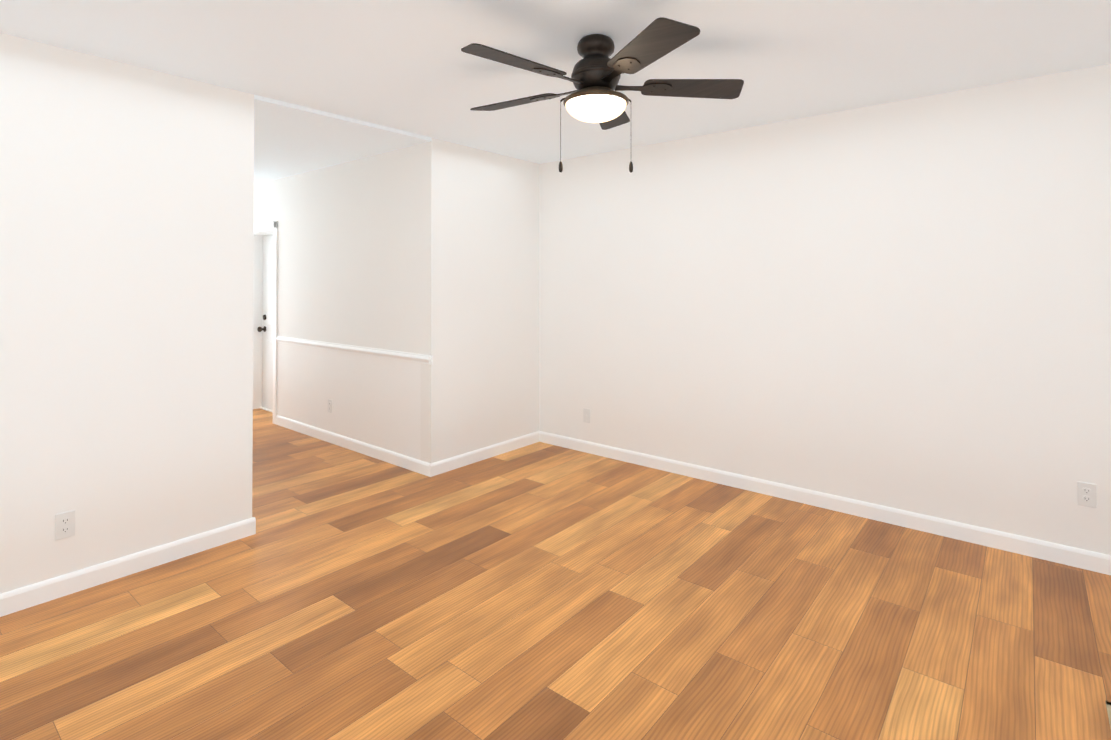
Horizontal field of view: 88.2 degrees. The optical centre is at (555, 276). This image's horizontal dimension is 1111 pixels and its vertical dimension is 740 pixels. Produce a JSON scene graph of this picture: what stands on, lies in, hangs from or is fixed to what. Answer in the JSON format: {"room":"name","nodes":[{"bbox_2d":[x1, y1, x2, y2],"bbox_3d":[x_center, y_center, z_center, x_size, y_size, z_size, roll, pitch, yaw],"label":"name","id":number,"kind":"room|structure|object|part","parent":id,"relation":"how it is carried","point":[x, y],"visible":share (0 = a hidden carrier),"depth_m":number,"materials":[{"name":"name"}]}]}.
{"room":"empty living room","nodes":[
{"label":"empty living room","id":0,"kind":"room"},
{"bbox_2d":[0,33,538,593],"bbox_3d":[-2.427,0.194,2.369,0.120,2.440,7.035,0,-1,40],"label":"wall","id":1,"kind":"structure","parent":0,"point":[126,290],"depth_m":2.82,"materials":[{"name":"paint"}]},
{"bbox_2d":[55,510,74,540],"bbox_3d":[-2.185,1.106,2.553,0.008,0.115,0.070,0,-1,40],"label":"outlet","id":2,"kind":"object","parent":1,"relation":"attached to","point":[64,524],"visible":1,"depth_m":2.55,"materials":[{"name":"plastic"}]},
{"bbox_2d":[0,517,255,616],"bbox_3d":[-3.139,1.359,1.389,0.014,0.090,4.634,0,-1,40],"label":"baseboard","id":3,"kind":"structure","parent":1,"relation":"attached to","point":[22,598],"depth_m":2.69,"materials":[{"name":"paint"}]},
{"bbox_2d":[429,431,538,476],"bbox_3d":[-0.519,1.391,4.566,0.014,0.090,1.199,0,-1,40],"label":"baseboard","id":4,"kind":"structure","parent":1,"relation":"attached to","point":[454,462],"depth_m":4.48,"materials":[{"name":"paint"}]},
{"bbox_2d":[254,144,420,459],"bbox_3d":[-2.236,0.225,5.430,3.480,2.440,0.300,0,-1,40],"label":"wall","id":5,"kind":"structure","parent":0,"point":[349,252],"depth_m":4.79,"materials":[{"name":"paint"}]},
{"bbox_2d":[257,235,273,409],"bbox_3d":[-2.973,0.488,6.109,0.773,1.900,0.116,0,-1,40],"label":"entry door","id":6,"kind":"structure","parent":5,"relation":"in","point":[266,329],"depth_m":6.27,"materials":[{"name":"paint"}]},
{"bbox_3d":[-3.230,0.510,6.295,0.064,0.192,0.076,0,-1,40],"label":"knob","id":7,"kind":"part","parent":6,"relation":"part of","materials":[{"name":"brown metal"}]},
{"bbox_2d":[253,221,277,423],"bbox_3d":[-3.015,0.452,6.059,0.945,2.000,0.316,0,-1,40],"label":"door frame","id":8,"kind":"structure","parent":5,"relation":"attached to","point":[263,229],"depth_m":6.31,"materials":[{"name":"paint"}]},
{"bbox_2d":[328,399,331,412],"bbox_3d":[-1.972,1.126,5.003,0.070,0.115,0.008,0,-1,40],"label":"outlet","id":9,"kind":"object","parent":5,"relation":"attached to","point":[330,405],"visible":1,"depth_m":5.00,"materials":[{"name":"plastic"}]},
{"bbox_2d":[276,415,429,475],"bbox_3d":[-1.821,1.395,4.872,2.385,0.090,0.014,0,-1,40],"label":"baseboard","id":10,"kind":"structure","parent":5,"relation":"attached to","point":[403,461],"depth_m":4.69,"materials":[{"name":"paint"}]},
{"bbox_2d":[275,336,432,364],"bbox_3d":[-1.815,0.605,4.869,2.409,0.064,0.024,0,-1,40],"label":"trim","id":11,"kind":"structure","parent":5,"relation":"attached to","point":[403,356],"depth_m":4.69,"materials":[{"name":"paint"}]},
{"bbox_2d":[0,408,1110,739],"bbox_3d":[-1.609,1.457,1.682,9.440,0.100,7.275,0,-1,40],"label":"floor","id":12,"kind":"structure","parent":0,"point":[540,590],"depth_m":2.33,"materials":[{"name":"wood"}]},
{"bbox_2d":[1105,701,1110,729],"bbox_3d":[1.770,1.406,1.745,0.115,0.004,0.310,0,-1,40],"label":"floor vent","id":13,"kind":"object","parent":12,"relation":"in","point":[1108,705],"visible":1,"depth_m":1.86,"materials":[{"name":"beige metal"}]},
{"bbox_2d":[0,0,1110,184],"bbox_3d":[-1.609,-1.070,1.708,9.440,0.125,7.275,0,-1,40],"label":"ceiling","id":14,"kind":"structure","parent":0,"point":[410,66],"depth_m":2.65,"materials":[{"name":"paint"}]},
{"bbox_2d":[461,17,743,172],"bbox_3d":[0.141,-0.738,2.466,1.245,0.575,1.250,0,-1,40],"label":"ceiling fan","id":15,"kind":"object","parent":14,"relation":"hanging from","point":[595,97],"visible":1,"depth_m":2.39,"materials":[{"name":"brown wood"}]},
{"bbox_3d":[-0.161,-0.827,2.202,0.205,0.037,0.458,0,-1,40],"label":"blade","id":16,"kind":"part","parent":15,"relation":"part of","materials":[{"name":"brown wood"}]},
{"bbox_3d":[-0.191,-0.822,2.694,0.444,0.037,0.189,0,-1,40],"label":"blade","id":17,"kind":"part","parent":15,"relation":"part of","materials":[{"name":"brown wood"}]},
{"bbox_3d":[0.035,-0.612,2.471,0.038,0.323,0.034,0,-1,40],"label":"chain","id":18,"kind":"part","parent":15,"relation":"part of","materials":[{"name":"brown metal"}]},
{"bbox_3d":[0.174,-0.710,2.474,0.264,0.074,0.264,0,-1,40],"label":"glass","id":19,"kind":"part","parent":15,"relation":"part of","materials":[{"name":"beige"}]},
{"bbox_3d":[0.269,-0.820,2.893,0.299,0.037,0.428,0,-1,40],"label":"blade","id":20,"kind":"part","parent":15,"relation":"part of","materials":[{"name":"brown wood"}]},
{"bbox_3d":[0.314,-0.612,2.476,0.038,0.323,0.034,0,-1,40],"label":"chain","id":21,"kind":"part","parent":15,"relation":"part of","materials":[{"name":"brown metal"}]},
{"bbox_3d":[0.337,-0.829,2.072,0.440,0.037,0.306,0,-1,40],"label":"blade","id":22,"kind":"part","parent":15,"relation":"part of","materials":[{"name":"brown wood"}]},
{"bbox_3d":[0.606,-0.824,2.511,0.383,0.037,0.386,0,-1,40],"label":"blade","id":23,"kind":"part","parent":15,"relation":"part of","materials":[{"name":"brown wood"}]},
{"bbox_2d":[539,64,1110,554],"bbox_3d":[2.056,0.204,3.310,5.840,2.440,0.120,0,-1,40],"label":"wall","id":24,"kind":"structure","parent":0,"point":[903,304],"depth_m":3.40,"materials":[{"name":"paint"}]},
{"bbox_2d":[583,408,589,422],"bbox_3d":[0.255,1.138,4.700,0.070,0.115,0.012,0,-1,40],"label":"outlet","id":25,"kind":"object","parent":24,"relation":"attached to","point":[586,415],"visible":1,"depth_m":4.70,"materials":[{"name":"plastic"}]},
{"bbox_2d":[539,431,1110,574],"bbox_3d":[2.013,1.378,3.246,5.600,0.090,0.014,0,-1,40],"label":"baseboard","id":26,"kind":"structure","parent":24,"relation":"attached to","point":[1063,554],"depth_m":3.38,"materials":[{"name":"paint"}]},
{"bbox_2d":[1077,481,1096,507],"bbox_3d":[2.582,1.058,2.784,0.070,0.115,0.008,0,-1,40],"label":"outlet","id":27,"kind":"object","parent":24,"relation":"attached to","point":[1087,494],"visible":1,"depth_m":2.78,"materials":[{"name":"plastic"}]}
]}

